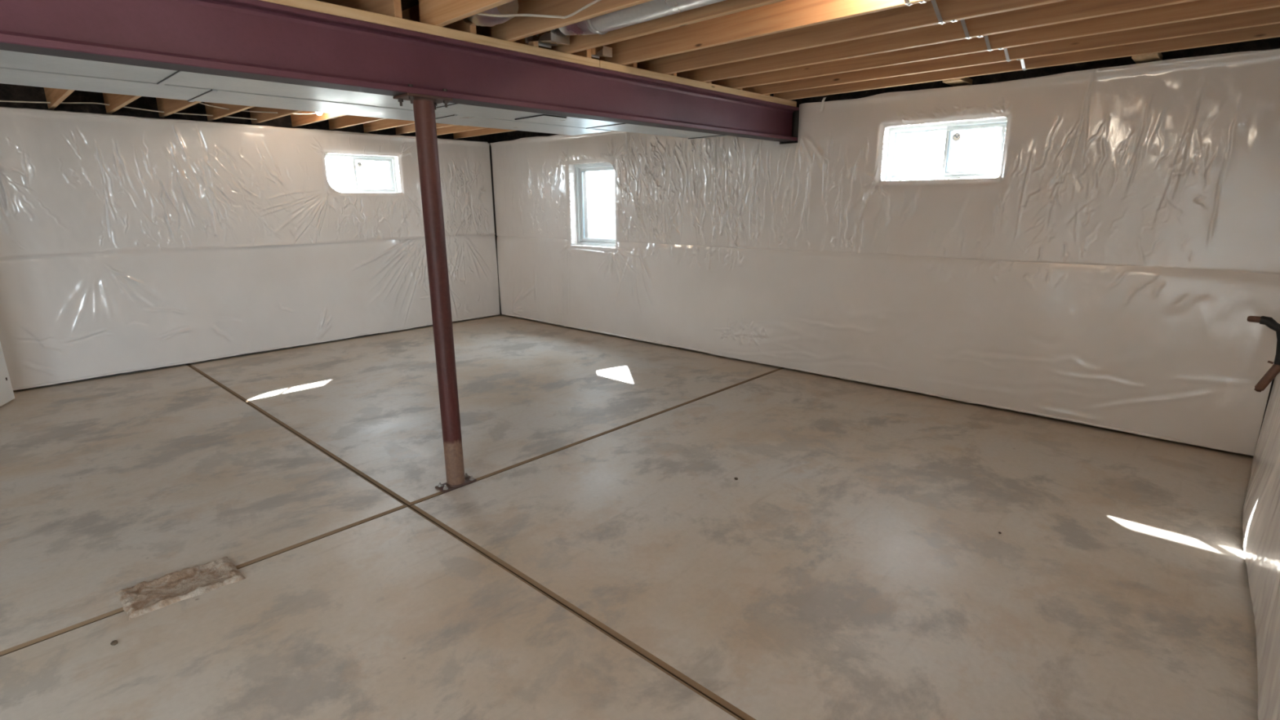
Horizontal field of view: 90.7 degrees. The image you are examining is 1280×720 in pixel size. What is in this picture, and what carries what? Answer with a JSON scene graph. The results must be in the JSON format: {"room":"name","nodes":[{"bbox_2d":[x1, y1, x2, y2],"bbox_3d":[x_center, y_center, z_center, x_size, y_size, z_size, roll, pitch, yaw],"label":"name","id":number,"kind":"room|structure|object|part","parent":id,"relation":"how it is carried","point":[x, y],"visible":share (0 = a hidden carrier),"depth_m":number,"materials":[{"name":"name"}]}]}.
{"room":"unfinished basement","nodes":[
{"label":"unfinished basement","id":0,"kind":"room"},
{"bbox_2d":[14,142,501,391],"bbox_3d":[-5.294,-1.015,6.136,0.260,2.580,9.634,12,19,42],"label":"wall","id":1,"kind":"structure","parent":0,"point":[490,147],"depth_m":8.68,"materials":[{"name":"white plastic"}]},
{"bbox_2d":[0,83,493,142],"bbox_3d":[-5.299,-2.393,5.786,0.040,0.264,9.634,12,19,42],"label":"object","id":2,"kind":"structure","parent":1,"relation":"attached to","point":[7,91],"depth_m":6.19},
{"bbox_2d":[0,106,499,391],"bbox_3d":[-4.179,-1.327,7.062,0.198,2.452,5.979,12,19,42],"label":"barrier","id":3,"kind":"object","parent":1,"relation":"attached to","point":[128,243],"visible":0.98,"depth_m":6.60,"materials":[{"name":"plastic"}]},
{"bbox_2d":[324,153,397,192],"bbox_3d":[-3.461,-2.292,7.803,0.082,0.462,0.912,12,19,42],"label":"window","id":4,"kind":"structure","parent":1,"relation":"in","point":[390,159],"depth_m":7.84,"materials":[{"name":"white plastic"}]},
{"bbox_3d":[-3.623,-2.253,7.652,0.022,0.382,0.384,12,19,42],"label":"fixed sash","id":5,"kind":"part","parent":4,"relation":"part of","materials":[{"name":"glass"}]},
{"bbox_3d":[-3.332,-2.320,7.911,0.018,0.382,0.492,12,19,42],"label":"sash","id":6,"kind":"part","parent":4,"relation":"part of","materials":[{"name":"glass"}]},
{"bbox_2d":[316,0,418,11],"bbox_3d":[-2.174,-1.853,2.913,8.833,0.020,9.634,12,19,42],"label":"ceiling","id":7,"kind":"structure","parent":0,"point":[406,4],"depth_m":3.58,"materials":[{"name":"brown wood"}]},
{"bbox_2d":[558,0,725,35],"bbox_3d":[0.812,-1.619,2.416,3.333,0.214,0.214,12,19,42],"label":"duct","id":8,"kind":"object","parent":7,"relation":"attached to","point":[654,9],"visible":0.53,"depth_m":3.14,"materials":[{"name":"silver metal"}]},
{"bbox_2d":[0,314,1258,719],"bbox_3d":[-2.047,0.819,3.691,8.833,0.144,9.334,12,19,42],"label":"floor","id":9,"kind":"structure","parent":0,"point":[268,535],"depth_m":3.04,"materials":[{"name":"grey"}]},
{"bbox_2d":[0,342,14,406],"bbox_3d":[-5.330,-0.566,4.934,0.039,2.030,0.760,-6,15,-23],"label":"door","id":10,"kind":"structure","parent":9,"relation":"on","point":[6,394],"depth_m":5.40,"materials":[{"name":"white paint"}]},
{"bbox_3d":[-5.370,-0.174,5.180,0.006,0.730,0.240,-6,15,-23],"label":"panel","id":11,"kind":"part","parent":10,"relation":"part of","materials":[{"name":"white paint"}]},
{"bbox_2d":[110,640,118,645],"bbox_3d":[-2.008,1.079,2.415,0.026,0.015,0.022,12,19,42],"label":"crumb","id":12,"kind":"object","parent":9,"relation":"on","point":[115,642],"visible":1,"depth_m":2.41,"materials":[{"name":"brown"}]},
{"bbox_2d":[392,84,476,493],"bbox_3d":[-1.104,-0.324,3.502,0.153,2.196,0.250,12,19,42],"label":"steel column","id":13,"kind":"structure","parent":9,"relation":"on","point":[424,105],"depth_m":3.44,"materials":[{"name":"metal"}]},
{"bbox_2d":[0,0,799,142],"bbox_3d":[-1.690,-1.335,2.615,0.153,0.288,9.044,12,19,42],"label":"steel beam","id":14,"kind":"structure","parent":13,"relation":"on","point":[248,39],"depth_m":2.94,"materials":[{"name":"metal"}]},
{"bbox_2d":[259,0,599,67],"bbox_3d":[-2.542,-1.269,1.693,0.153,0.045,6.550,12,19,42],"label":"plate","id":15,"kind":"object","parent":14,"relation":"on","point":[311,5],"visible":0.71,"depth_m":3.13,"materials":[{"name":"brown wood"}]},
{"bbox_2d":[44,87,75,109],"bbox_3d":[-3.529,-1.995,4.063,4.960,0.235,0.038,12,19,42],"label":"joist","id":16,"kind":"object","parent":15,"relation":"on","point":[55,96],"visible":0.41,"depth_m":5.34,"materials":[{"name":"brown wood"}]},
{"bbox_2d":[102,93,141,113],"bbox_3d":[-3.249,-2.070,4.354,4.960,0.235,0.038,12,19,42],"label":"joist","id":17,"kind":"object","parent":15,"relation":"on","point":[116,101],"visible":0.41,"depth_m":5.66,"materials":[{"name":"brown wood"}]},
{"bbox_2d":[155,0,402,117],"bbox_3d":[-2.968,-2.145,4.646,4.960,0.235,0.038,12,19,42],"label":"joist","id":18,"kind":"object","parent":15,"relation":"on","point":[388,7],"visible":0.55,"depth_m":3.26,"materials":[{"name":"brown wood"}]},
{"bbox_2d":[0,100,257,119],"bbox_3d":[-4.876,-2.353,5.895,0.032,0.059,2.350,12,19,42],"label":"cable","id":19,"kind":"object","parent":18,"relation":"attached to","point":[0,100],"visible":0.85,"depth_m":5.84,"materials":[{"name":"beige plastic"}]},
{"bbox_2d":[204,4,476,120],"bbox_3d":[-2.687,-2.220,4.937,4.960,0.235,0.038,12,19,42],"label":"joist","id":20,"kind":"object","parent":15,"relation":"on","point":[412,13],"visible":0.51,"depth_m":4.70,"materials":[{"name":"brown wood"}]},
{"bbox_2d":[462,0,518,26],"bbox_3d":[-0.764,-1.782,3.187,0.315,0.182,0.164,12,19,42],"label":"duct","id":21,"kind":"object","parent":20,"relation":"attached to","point":[511,7],"visible":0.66,"depth_m":3.13,"materials":[{"name":"silver metal"}]},
{"bbox_2d":[249,26,538,124],"bbox_3d":[-2.406,-2.296,5.228,4.960,0.235,0.038,12,19,42],"label":"joist","id":22,"kind":"object","parent":15,"relation":"on","point":[481,30],"visible":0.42,"depth_m":6.33,"materials":[{"name":"brown wood"}]},
{"bbox_2d":[199,102,315,114],"bbox_3d":[-2.896,-2.426,5.916,2.298,0.110,0.998,2,14,9],"label":"cable","id":23,"kind":"object","parent":22,"relation":"attached to","point":[200,102],"visible":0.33,"depth_m":6.23,"materials":[{"name":"beige plastic"}]},
{"bbox_2d":[524,28,569,48],"bbox_3d":[-0.519,-1.865,3.594,0.200,0.145,0.190,12,19,42],"label":"boot","id":24,"kind":"object","parent":22,"relation":"attached to","point":[550,38],"visible":0.44,"depth_m":3.55,"materials":[{"name":"silver metal"}]},
{"bbox_2d":[290,45,591,127],"bbox_3d":[-2.125,-2.370,5.520,4.960,0.235,0.038,12,19,42],"label":"joist","id":25,"kind":"object","parent":15,"relation":"on","point":[297,120],"visible":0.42,"depth_m":6.74,"materials":[{"name":"brown wood"}]},
{"bbox_2d":[0,49,727,139],"bbox_3d":[-2.201,-1.390,2.735,0.618,0.269,8.473,12,19,42],"label":"duct","id":26,"kind":"object","parent":25,"relation":"hanging from","point":[8,59],"visible":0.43,"depth_m":3.23,"materials":[{"name":"grey metal"}]},
{"bbox_2d":[0,66,610,135],"bbox_3d":[-2.955,-1.383,2.739,0.486,0.270,7.448,12,19,42],"label":"duct","id":27,"kind":"object","parent":26,"relation":"attached to","point":[7,75],"visible":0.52,"depth_m":3.51,"materials":[{"name":"grey metal"}]},
{"bbox_3d":[-0.694,-1.690,4.422,0.280,0.004,0.170,12,19,42],"label":"access panel","id":28,"kind":"part","parent":26,"relation":"part of","materials":[{"name":"silver metal"}]},
{"bbox_2d":[591,45,612,58],"bbox_3d":[-0.251,-1.923,3.920,0.140,0.095,0.120,12,19,42],"label":"boot","id":29,"kind":"object","parent":25,"relation":"attached to","point":[599,51],"visible":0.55,"depth_m":3.88,"materials":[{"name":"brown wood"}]},
{"bbox_2d":[418,0,514,26],"bbox_3d":[0.239,-1.519,2.012,3.713,0.235,0.038,12,19,42],"label":"joist","id":30,"kind":"object","parent":15,"relation":"on","point":[441,13],"visible":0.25,"depth_m":3.06,"materials":[{"name":"brown wood"}]},
{"bbox_2d":[490,0,652,41],"bbox_3d":[0.533,-1.598,2.317,3.713,0.235,0.038,12,19,42],"label":"joist","id":31,"kind":"object","parent":15,"relation":"on","point":[517,28],"visible":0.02,"depth_m":3.21,"materials":[{"name":"brown wood"}]},
{"bbox_2d":[476,0,601,18],"bbox_3d":[0.201,-1.592,2.556,2.385,0.104,0.333,9,17,33],"label":"cable","id":32,"kind":"object","parent":31,"relation":"attached to","point":[595,1],"visible":0.86,"depth_m":3.06,"materials":[{"name":"beige plastic"}]},
{"bbox_2d":[550,0,786,53],"bbox_3d":[0.819,-1.674,2.614,3.713,0.235,0.038,12,19,42],"label":"joist","id":33,"kind":"object","parent":15,"relation":"on","point":[577,42],"visible":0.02,"depth_m":3.25,"materials":[{"name":"brown wood"}]},
{"bbox_2d":[599,60,796,106],"bbox_3d":[0.524,-2.089,4.874,0.153,0.045,2.430,12,19,42],"label":"plate","id":34,"kind":"object","parent":14,"relation":"on","point":[602,64],"visible":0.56,"depth_m":4.59,"materials":[{"name":"brown wood"}]},
{"bbox_2d":[328,57,636,129],"bbox_3d":[-1.845,-2.446,5.811,4.960,0.235,0.038,12,19,42],"label":"joist","id":35,"kind":"object","parent":34,"relation":"on","point":[345,121],"visible":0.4,"depth_m":7.05,"materials":[{"name":"brown wood"}]},
{"bbox_2d":[363,60,676,132],"bbox_3d":[-1.564,-2.521,6.102,4.960,0.235,0.038,12,19,42],"label":"joist","id":36,"kind":"object","parent":34,"relation":"on","point":[387,123],"visible":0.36,"depth_m":7.29,"materials":[{"name":"brown wood"}]},
{"bbox_2d":[395,71,711,134],"bbox_3d":[-1.283,-2.596,6.394,4.960,0.235,0.038,12,19,42],"label":"joist","id":37,"kind":"object","parent":34,"relation":"on","point":[411,128],"visible":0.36,"depth_m":7.75,"materials":[{"name":"brown wood"}]},
{"bbox_2d":[436,80,742,135],"bbox_3d":[-1.002,-2.671,6.685,4.960,0.235,0.038,12,19,42],"label":"joist","id":38,"kind":"object","parent":34,"relation":"on","point":[453,129],"visible":0.18,"depth_m":7.82,"materials":[{"name":"brown wood"}]},
{"bbox_2d":[453,87,769,138],"bbox_3d":[-0.722,-2.746,6.976,4.960,0.235,0.038,12,19,42],"label":"joist","id":39,"kind":"object","parent":34,"relation":"on","point":[486,131],"visible":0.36,"depth_m":8.20,"materials":[{"name":"brown wood"}]},
{"bbox_2d":[604,0,932,65],"bbox_3d":[1.137,-1.759,2.943,3.713,0.235,0.038,12,19,42],"label":"joist","id":40,"kind":"object","parent":34,"relation":"on","point":[788,15],"visible":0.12,"depth_m":3.45,"materials":[{"name":"brown wood"}]},
{"bbox_2d":[904,0,913,5],"bbox_3d":[1.081,-1.688,2.708,0.026,0.225,0.458,12,19,42],"label":"strap","id":41,"kind":"object","parent":40,"relation":"attached to","point":[908,2],"visible":1,"depth_m":2.87,"materials":[{"name":"silver metal"}]},
{"bbox_2d":[648,0,1066,74],"bbox_3d":[1.433,-1.838,3.251,3.713,0.235,0.038,12,19,42],"label":"joist","id":42,"kind":"object","parent":34,"relation":"on","point":[917,15],"visible":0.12,"depth_m":3.53,"materials":[{"name":"brown wood"}]},
{"bbox_2d":[931,0,945,24],"bbox_3d":[1.388,-1.770,3.027,0.026,0.225,0.428,12,19,42],"label":"strap","id":43,"kind":"object","parent":42,"relation":"attached to","point":[933,2],"visible":1,"depth_m":3.13,"materials":[{"name":"silver metal"}]},
{"bbox_2d":[687,0,1198,82],"bbox_3d":[1.727,-1.917,3.556,3.713,0.235,0.038,12,19,42],"label":"joist","id":44,"kind":"object","parent":34,"relation":"on","point":[1068,11],"visible":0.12,"depth_m":3.60,"materials":[{"name":"brown wood"}]},
{"bbox_2d":[960,19,972,39],"bbox_3d":[1.683,-1.849,3.333,0.026,0.225,0.423,12,19,42],"label":"strap","id":45,"kind":"object","parent":44,"relation":"attached to","point":[962,21],"visible":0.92,"depth_m":3.44,"materials":[{"name":"silver metal"}]},
{"bbox_2d":[719,0,1279,88],"bbox_3d":[2.007,-1.992,3.846,3.713,0.235,0.038,12,19,42],"label":"joist","id":46,"kind":"object","parent":34,"relation":"on","point":[1200,9],"visible":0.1,"depth_m":3.65,"materials":[{"name":"brown wood"}]},
{"bbox_2d":[983,35,993,51],"bbox_3d":[1.970,-1.926,3.631,0.026,0.224,0.403,12,19,42],"label":"strap","id":47,"kind":"object","parent":46,"relation":"attached to","point":[986,38],"visible":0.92,"depth_m":3.74,"materials":[{"name":"silver metal"}]},
{"bbox_2d":[747,6,1279,94],"bbox_3d":[2.286,-2.066,4.136,3.713,0.235,0.038,12,19,42],"label":"joist","id":48,"kind":"object","parent":34,"relation":"on","point":[1270,15],"visible":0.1,"depth_m":3.91,"materials":[{"name":"brown wood"}]},
{"bbox_2d":[1003,48,1011,62],"bbox_3d":[2.250,-2.000,3.921,0.026,0.224,0.403,12,19,42],"label":"strap","id":49,"kind":"object","parent":48,"relation":"attached to","point":[1006,51],"visible":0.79,"depth_m":4.03,"materials":[{"name":"silver metal"}]},
{"bbox_2d":[773,23,1279,100],"bbox_3d":[2.563,-2.140,4.423,3.713,0.235,0.038,12,19,42],"label":"joist","id":50,"kind":"object","parent":34,"relation":"on","point":[1270,31],"visible":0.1,"depth_m":4.21,"materials":[{"name":"brown wood"}]},
{"bbox_2d":[1020,58,1026,71],"bbox_3d":[2.528,-2.075,4.209,0.026,0.224,0.398,12,19,42],"label":"strap","id":51,"kind":"object","parent":50,"relation":"attached to","point":[1022,61],"visible":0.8,"depth_m":4.32,"materials":[{"name":"silver metal"}]},
{"bbox_3d":[-1.113,-1.343,3.249,0.153,0.012,0.250,12,19,42],"label":"cap plate","id":52,"kind":"part","parent":13,"relation":"part of","materials":[{"name":"metal"}]},
{"bbox_3d":[-1.094,0.737,3.763,0.100,0.012,0.220,12,19,42],"label":"plate","id":53,"kind":"part","parent":13,"relation":"part of","materials":[{"name":"metal"}]},
{"bbox_2d":[1242,372,1279,719],"bbox_3d":[1.405,0.094,1.165,0.069,2.430,7.234,12,19,42],"label":"barrier","id":54,"kind":"object","parent":9,"relation":"on","point":[1261,507],"visible":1,"depth_m":2.60,"materials":[{"name":"plastic"}]},
{"bbox_2d":[1246,315,1279,391],"bbox_3d":[3.571,-0.030,3.613,0.216,0.440,0.050,12,19,42],"label":"pipe stub","id":55,"kind":"object","parent":54,"relation":"attached to","point":[1270,322],"visible":1,"depth_m":3.58,"materials":[{"name":"black plastic"}]},
{"bbox_2d":[511,48,1278,456],"bbox_3d":[1.133,-1.170,6.522,8.573,2.580,0.260,12,19,42],"label":"wall","id":56,"kind":"structure","parent":0,"point":[780,143],"depth_m":8.13,"materials":[{"name":"grey concrete"}]},
{"bbox_2d":[574,162,615,247],"bbox_3d":[-0.492,-1.921,7.851,0.832,1.017,0.082,12,19,42],"label":"window","id":57,"kind":"structure","parent":56,"relation":"in","point":[580,169],"depth_m":8.01,"materials":[{"name":"white plastic"}]},
{"bbox_2d":[586,173,615,239],"bbox_3d":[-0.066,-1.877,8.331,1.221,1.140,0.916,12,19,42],"label":"window pane","id":58,"kind":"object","parent":56,"relation":"attached to","point":[601,202],"depth_m":8.59,"materials":[{"name":"glass"}]},
{"bbox_2d":[789,110,799,143],"bbox_3d":[1.539,-2.189,5.967,0.200,0.340,0.120,12,19,42],"label":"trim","id":59,"kind":"structure","parent":56,"relation":"attached to","point":[796,113],"depth_m":5.95,"materials":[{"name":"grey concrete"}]},
{"bbox_2d":[489,48,1279,455],"bbox_3d":[0.941,-1.229,6.478,8.173,2.454,0.172,12,19,42],"label":"barrier","id":60,"kind":"object","parent":56,"relation":"attached to","point":[1114,267],"visible":0.97,"depth_m":4.91,"materials":[{"name":"plastic"}]},
{"bbox_2d":[819,97,826,111],"bbox_3d":[1.578,-2.205,5.460,0.040,0.115,0.032,12,19,42],"label":"scrap","id":61,"kind":"object","parent":60,"relation":"hanging from","point":[824,99],"visible":1,"depth_m":5.46,"materials":[{"name":"white"}]},
{"bbox_2d":[493,36,1279,142],"bbox_3d":[1.077,-2.555,6.205,8.673,0.264,0.040,12,19,42],"label":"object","id":62,"kind":"structure","parent":56,"relation":"attached to","point":[1274,42],"depth_m":4.57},
{"bbox_2d":[885,118,1007,180],"bbox_3d":[2.453,-1.670,5.077,0.924,0.447,0.082,12,19,42],"label":"window","id":63,"kind":"structure","parent":56,"relation":"in","point":[950,127],"depth_m":5.05,"materials":[{"name":"white plastic"}]},
{"bbox_3d":[2.322,-1.702,5.212,0.462,0.367,0.022,12,19,42],"label":"fixed sash","id":64,"kind":"part","parent":63,"relation":"part of","materials":[{"name":"glass"}]},
{"bbox_3d":[2.594,-1.633,4.925,0.426,0.367,0.018,12,19,42],"label":"sash","id":65,"kind":"part","parent":63,"relation":"part of","materials":[{"name":"glass"}]},
{"bbox_2d":[942,77,972,86],"bbox_3d":[2.412,-2.119,4.802,0.130,0.038,0.274,12,19,42],"label":"wood block","id":66,"kind":"object","parent":56,"relation":"on","point":[963,81],"visible":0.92,"depth_m":4.78,"materials":[{"name":"brown wood"}]},
{"bbox_2d":[1131,52,1163,63],"bbox_3d":[3.245,-1.939,4.045,0.130,0.038,0.274,12,19,42],"label":"wood block","id":67,"kind":"object","parent":56,"relation":"on","point":[1146,58],"visible":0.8,"depth_m":4.00,"materials":[{"name":"brown wood"}]}
]}

